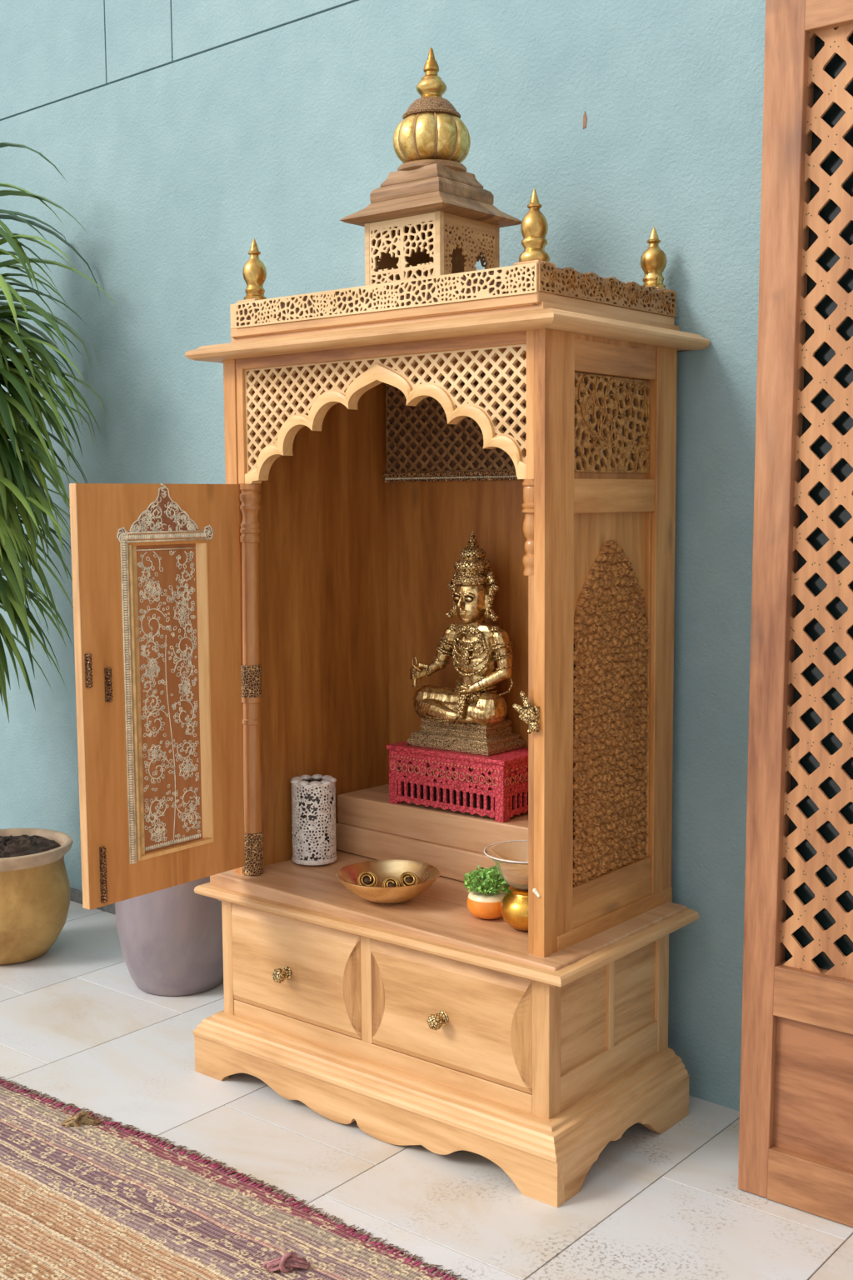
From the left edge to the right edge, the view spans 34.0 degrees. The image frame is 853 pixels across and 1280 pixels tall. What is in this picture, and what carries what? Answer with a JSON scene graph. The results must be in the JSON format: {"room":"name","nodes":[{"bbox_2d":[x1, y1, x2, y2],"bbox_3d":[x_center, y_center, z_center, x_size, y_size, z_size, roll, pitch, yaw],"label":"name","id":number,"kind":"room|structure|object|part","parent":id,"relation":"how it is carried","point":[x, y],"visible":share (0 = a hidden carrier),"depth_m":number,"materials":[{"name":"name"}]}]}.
{"room":"home prayer room","nodes":[
{"label":"home prayer room","id":0,"kind":"room"},
{"bbox_2d":[0,0,765,1111],"bbox_3d":[-0.324,-0.841,3.451,7.510,3.420,0.100,5,8,41],"label":"wall","id":1,"kind":"structure","parent":0,"point":[181,134],"depth_m":3.19,"materials":[{"name":"teal paint"}]},
{"bbox_2d":[70,887,115,914],"bbox_3d":[-1.657,0.719,4.735,4.004,0.036,0.014,5,8,41],"label":"baseboard","id":2,"kind":"structure","parent":1,"relation":"attached to","point":[76,895],"depth_m":4.17,"materials":[{"name":"grey"}]},
{"bbox_2d":[583,110,587,128],"bbox_3d":[0.317,-1.040,2.791,0.009,0.034,0.002,4,7,39],"label":"chip","id":3,"kind":"object","parent":1,"relation":"attached to","point":[585,117],"visible":1,"depth_m":2.79,"materials":[{"name":"brown paint"}]},
{"bbox_2d":[0,900,852,1279],"bbox_3d":[-1.929,1.056,1.907,7.680,0.060,4.950,4,7,39],"label":"floor","id":4,"kind":"structure","parent":0,"point":[76,1027],"depth_m":2.53,"materials":[{"name":"tile"}]},
{"bbox_2d":[0,828,73,964],"bbox_3d":[-1.113,0.681,3.702,0.349,0.312,0.349,4,7,39],"label":"pot","id":5,"kind":"object","parent":4,"relation":"on","point":[35,885],"visible":1,"depth_m":3.60,"materials":[{"name":"metal"}]},
{"bbox_2d":[0,142,119,722],"bbox_3d":[-1.558,-0.273,3.686,1.456,2.221,0.936,-3,6,-26],"label":"leafy plant","id":6,"kind":"object","parent":5,"relation":"in","point":[19,488],"visible":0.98,"depth_m":3.72,"materials":[{"name":"green plant"}]},
{"bbox_2d":[115,875,223,995],"bbox_3d":[-0.618,0.675,3.477,0.306,0.364,0.306,4,7,39],"label":"pot","id":7,"kind":"object","parent":4,"relation":"on","point":[171,938],"visible":0.43,"depth_m":3.35,"materials":[{"name":"grey ceramic"}]},
{"bbox_2d":[0,1076,467,1279],"bbox_3d":[-0.911,0.961,2.301,2.758,0.035,1.066,4,7,39],"label":"woven rug","id":8,"kind":"object","parent":4,"relation":"on","point":[83,1196],"visible":1,"depth_m":2.33,"materials":[{"name":"fabric"}]},
{"bbox_2d":[69,47,710,1207],"bbox_3d":[-0.082,-0.091,2.627,0.919,2.052,0.882,4,7,39],"label":"tall cabinet","id":9,"kind":"object","parent":4,"relation":"on","point":[250,634],"visible":1,"depth_m":2.64,"materials":[{"name":"brown wood"}]},
{"bbox_3d":[-0.580,0.082,2.555,0.011,0.064,0.014,4,7,39],"label":"door pull","id":10,"kind":"part","parent":9,"relation":"part of","materials":[{"name":"brown metal"}]},
{"bbox_3d":[-0.544,0.118,2.615,0.011,0.592,0.022,1,6,18],"label":"panel moulding","id":11,"kind":"part","parent":9,"relation":"part of","materials":[{"name":"brown wood"}]},
{"bbox_3d":[-0.503,0.091,2.674,0.020,0.776,0.387,4,7,39],"label":"door frame","id":12,"kind":"part","parent":9,"relation":"part of","materials":[{"name":"brown wood"}]},
{"bbox_3d":[-0.495,0.108,2.689,0.008,0.592,0.183,4,7,39],"label":"inset panel","id":13,"kind":"part","parent":9,"relation":"part of","materials":[{"name":"brown wood"}]},
{"bbox_3d":[-0.489,0.406,2.711,0.013,0.008,0.187,4,7,39],"label":"panel moulding","id":14,"kind":"part","parent":9,"relation":"part of","materials":[{"name":"brown wood"}]},
{"bbox_3d":[-0.437,0.106,2.747,0.016,0.592,0.019,4,7,39],"label":"panel moulding","id":15,"kind":"part","parent":9,"relation":"part of","materials":[{"name":"brown wood"}]},
{"bbox_3d":[-0.406,0.655,2.929,0.030,0.262,0.032,4,7,39],"label":"post","id":16,"kind":"part","parent":9,"relation":"part of","materials":[{"name":"brown wood"}]},
{"bbox_3d":[-0.382,-0.038,2.856,0.033,1.061,0.030,4,7,39],"label":"corner post","id":17,"kind":"part","parent":9,"relation":"part of","materials":[{"name":"brown wood"}]},
{"bbox_3d":[-0.289,0.667,2.782,0.031,0.031,0.036,4,7,39],"label":"knob","id":18,"kind":"part","parent":9,"relation":"part of","materials":[{"name":"gold metal"}]},
{"bbox_3d":[-0.263,0.656,2.796,0.357,0.209,0.020,4,7,39],"label":"drawer","id":19,"kind":"part","parent":9,"relation":"part of","materials":[{"name":"brown wood"}]},
{"bbox_2d":[290,774,337,864],"bbox_3d":[-0.240,0.382,2.981,0.098,0.178,0.097,4,7,39],"label":"candle holder","id":20,"kind":"object","parent":9,"relation":"on","point":[313,802],"visible":1,"depth_m":2.94,"materials":[{"name":"white ceramic"}]},
{"bbox_3d":[-0.110,-0.738,2.680,0.012,0.120,0.012,4,7,39],"label":"tower post","id":21,"kind":"part","parent":9,"relation":"part of","materials":[{"name":"beige wood"}]},
{"bbox_3d":[-0.095,-0.532,2.575,0.708,0.026,0.039,4,7,39],"label":"rail","id":22,"kind":"part","parent":9,"relation":"part of","materials":[{"name":"brown wood"}]},
{"bbox_3d":[-0.102,0.793,2.689,0.758,0.040,0.022,4,7,39],"label":"rail","id":23,"kind":"part","parent":9,"relation":"part of","materials":[{"name":"brown wood"}]},
{"bbox_2d":[335,859,440,903],"bbox_3d":[-0.074,0.480,2.731,0.204,0.050,0.204,4,7,39],"label":"brass bowl","id":24,"kind":"object","parent":9,"relation":"on","point":[427,874],"depth_m":2.74,"materials":[{"name":"gold metal"}]},
{"bbox_3d":[-0.115,0.474,2.742,0.040,0.037,0.036,4,7,39],"label":"gold coil","id":25,"kind":"part","parent":24,"relation":"part of","materials":[{"name":"gold metal"}]},
{"bbox_3d":[-0.068,0.483,2.741,0.035,0.033,0.031,4,7,39],"label":"gold coil","id":26,"kind":"part","parent":24,"relation":"part of","materials":[{"name":"gold metal"}]},
{"bbox_3d":[-0.035,0.474,2.746,0.037,0.035,0.033,4,7,39],"label":"gold coil","id":27,"kind":"part","parent":24,"relation":"part of","materials":[{"name":"gold metal"}]},
{"bbox_3d":[-0.001,-0.752,2.813,0.012,0.120,0.012,4,7,39],"label":"tower post","id":28,"kind":"part","parent":9,"relation":"part of","materials":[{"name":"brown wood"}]},
{"bbox_2d":[335,784,528,889],"bbox_3d":[0.119,0.426,2.917,0.697,0.144,0.171,4,7,39],"label":"step","id":29,"kind":"structure","parent":9,"relation":"on","point":[455,842],"depth_m":2.93,"materials":[{"name":"brown wood"}]},
{"bbox_2d":[386,740,528,822],"bbox_3d":[0.083,0.288,2.941,0.311,0.126,0.155,4,7,39],"label":"pedestal","id":30,"kind":"object","parent":29,"relation":"on","point":[496,786],"visible":0.91,"depth_m":2.86,"materials":[{"name":"paint"}]},
{"bbox_3d":[-0.066,0.290,2.981,0.022,0.116,0.022,4,7,39],"label":"leg","id":31,"kind":"part","parent":30,"relation":"part of","materials":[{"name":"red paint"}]},
{"bbox_2d":[407,531,525,755],"bbox_3d":[0.082,-0.001,2.919,0.242,0.453,0.141,4,7,39],"label":"idol","id":32,"kind":"object","parent":30,"relation":"on","point":[468,717],"visible":1,"depth_m":2.87,"materials":[{"name":"gold metal"}]},
{"bbox_3d":[0.084,0.126,2.886,0.068,0.042,0.040,4,7,39],"label":"sash","id":33,"kind":"part","parent":32,"relation":"part of","materials":[{"name":"gold metal"}]},
{"bbox_3d":[0.096,-0.170,2.886,0.088,0.108,0.083,4,7,39],"label":"crown","id":34,"kind":"part","parent":32,"relation":"part of","materials":[{"name":"gold metal"}]},
{"bbox_3d":[0.152,0.307,2.804,0.022,0.116,0.022,4,7,39],"label":"leg","id":35,"kind":"part","parent":30,"relation":"part of","materials":[{"name":"red paint"}]},
{"bbox_3d":[0.019,0.690,2.532,0.031,0.031,0.036,4,7,39],"label":"knob","id":36,"kind":"part","parent":9,"relation":"part of","materials":[{"name":"gold metal"}]},
{"bbox_3d":[0.024,-0.728,2.571,0.012,0.120,0.012,4,7,39],"label":"tower post","id":37,"kind":"part","parent":9,"relation":"part of","materials":[{"name":"beige wood"}]},
{"bbox_3d":[0.008,0.815,2.822,0.918,0.046,0.456,4,7,39],"label":"plinth moulding","id":38,"kind":"part","parent":9,"relation":"part of","materials":[{"name":"brown wood"}]},
{"bbox_3d":[0.021,0.538,2.813,0.919,0.040,0.480,4,7,39],"label":"waist moulding","id":39,"kind":"part","parent":9,"relation":"part of","materials":[{"name":"brown wood"}]},
{"bbox_3d":[0.027,-0.578,2.716,0.887,0.048,0.527,4,7,39],"label":"cornice","id":40,"kind":"part","parent":9,"relation":"part of","materials":[{"name":"brown wood"}]},
{"bbox_2d":[210,849,687,970],"bbox_3d":[0.028,0.503,2.818,0.868,0.041,0.459,4,7,39],"label":"shelf","id":41,"kind":"object","parent":9,"relation":"attached to","point":[440,917],"depth_m":2.64,"materials":[{"name":"brown wood"}]},
{"bbox_3d":[0.041,0.679,2.549,0.371,0.209,0.020,4,7,39],"label":"drawer","id":42,"kind":"part","parent":9,"relation":"part of","materials":[{"name":"brown wood"}]},
{"bbox_3d":[0.183,-0.039,2.935,0.700,1.083,0.012,4,7,39],"label":"panel","id":43,"kind":"part","parent":9,"relation":"part of","materials":[{"name":"brown wood"}]},
{"bbox_2d":[462,864,510,919],"bbox_3d":[0.117,0.473,2.632,0.098,0.095,0.093,-3,6,-22],"label":"herb pot","id":44,"kind":"object","parent":9,"relation":"on","point":[484,900],"visible":0.94,"depth_m":2.61,"materials":[{"name":"orange ceramic"}]},
{"bbox_3d":[0.117,0.502,2.636,0.083,0.037,0.083,4,7,39],"label":"pot","id":45,"kind":"part","parent":44,"relation":"part of","materials":[{"name":"orange ceramic"}]},
{"bbox_3d":[0.133,-0.742,2.704,0.012,0.120,0.012,4,7,39],"label":"tower post","id":46,"kind":"part","parent":9,"relation":"part of","materials":[{"name":"brown wood"}]},
{"bbox_2d":[500,885,528,930],"bbox_3d":[0.186,0.492,2.570,0.103,0.076,0.103,4,7,39],"label":"brass pot","id":47,"kind":"object","parent":9,"relation":"on","point":[514,906],"visible":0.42,"depth_m":2.54,"materials":[{"name":"gold metal"}]},
{"bbox_2d":[484,840,528,890],"bbox_3d":[0.186,0.419,2.563,0.162,0.067,0.162,4,7,39],"label":"glass bowl","id":48,"kind":"object","parent":47,"relation":"on","point":[511,857],"visible":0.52,"depth_m":2.55,"materials":[{"name":"beige"}]},
{"bbox_3d":[0.190,0.437,2.416,0.015,0.016,0.008,4,7,39],"label":"strike plate","id":49,"kind":"part","parent":9,"relation":"part of","materials":[{"name":"silver metal"}]},
{"bbox_3d":[0.209,0.701,2.433,0.036,0.262,0.037,4,7,39],"label":"post","id":50,"kind":"part","parent":9,"relation":"part of","materials":[{"name":"brown wood"}]},
{"bbox_3d":[0.220,0.015,2.406,0.022,1.085,0.090,4,7,39],"label":"corner post","id":51,"kind":"part","parent":9,"relation":"part of","materials":[{"name":"brown wood"}]},
{"bbox_3d":[0.333,0.691,2.575,0.008,0.252,0.360,4,7,39],"label":"panel","id":52,"kind":"part","parent":9,"relation":"part of","materials":[{"name":"brown wood"}]},
{"bbox_3d":[0.337,0.784,2.581,0.014,0.066,0.338,4,7,39],"label":"rail","id":53,"kind":"part","parent":9,"relation":"part of","materials":[{"name":"brown wood"}]},
{"bbox_3d":[0.327,0.014,2.558,0.009,0.990,0.281,4,7,39],"label":"panel","id":54,"kind":"part","parent":9,"relation":"part of","materials":[{"name":"brown wood"}]},
{"bbox_3d":[0.337,0.468,2.599,0.025,0.078,0.281,4,7,39],"label":"rail","id":55,"kind":"part","parent":9,"relation":"part of","materials":[{"name":"brown wood"}]},
{"bbox_3d":[0.337,0.124,2.566,0.024,0.613,0.256,4,7,39],"label":"carved relief panel","id":56,"kind":"part","parent":9,"relation":"part of","materials":[{"name":"brown wood"}]},
{"bbox_3d":[0.331,-0.261,2.526,0.025,0.060,0.281,4,7,39],"label":"rail","id":57,"kind":"part","parent":9,"relation":"part of","materials":[{"name":"brown wood"}]},
{"bbox_3d":[0.330,-0.507,2.501,0.025,0.067,0.281,4,7,39],"label":"rail","id":58,"kind":"part","parent":9,"relation":"part of","materials":[{"name":"brown wood"}]},
{"bbox_3d":[0.448,0.670,2.721,0.032,0.262,0.039,4,7,39],"label":"post","id":59,"kind":"part","parent":9,"relation":"part of","materials":[{"name":"brown wood"}]},
{"bbox_3d":[0.443,-0.015,2.690,0.038,1.085,0.073,4,7,39],"label":"corner post","id":60,"kind":"part","parent":9,"relation":"part of","materials":[{"name":"brown wood"}]},
{"bbox_2d":[738,0,852,1227],"bbox_3d":[0.838,-0.070,2.102,0.751,2.098,0.046,4,7,39],"label":"lattice screen","id":61,"kind":"object","parent":4,"relation":"on","point":[796,1128],"visible":1,"depth_m":2.28,"materials":[{"name":"brown wood"}]},
{"bbox_3d":[0.842,0.929,2.203,0.636,0.090,0.041,4,7,39],"label":"rail","id":62,"kind":"part","parent":61,"relation":"part of","materials":[{"name":"brown wood"}]},
{"bbox_3d":[0.841,0.608,2.169,0.631,0.085,0.041,4,7,39],"label":"rail","id":63,"kind":"part","parent":61,"relation":"part of","materials":[{"name":"brown wood"}]},
{"bbox_3d":[0.842,0.767,2.190,0.633,0.244,0.014,4,7,39],"label":"panel","id":64,"kind":"part","parent":61,"relation":"part of","materials":[{"name":"brown wood"}]},
{"bbox_3d":[0.845,-0.190,2.108,0.651,1.520,0.004,4,7,39],"label":"glass pane","id":65,"kind":"part","parent":61,"relation":"part of","materials":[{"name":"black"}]},
{"bbox_3d":[0.838,-1.024,1.996,0.609,0.178,0.041,4,7,39],"label":"rail","id":66,"kind":"part","parent":61,"relation":"part of","materials":[{"name":"brown wood"}]}
]}

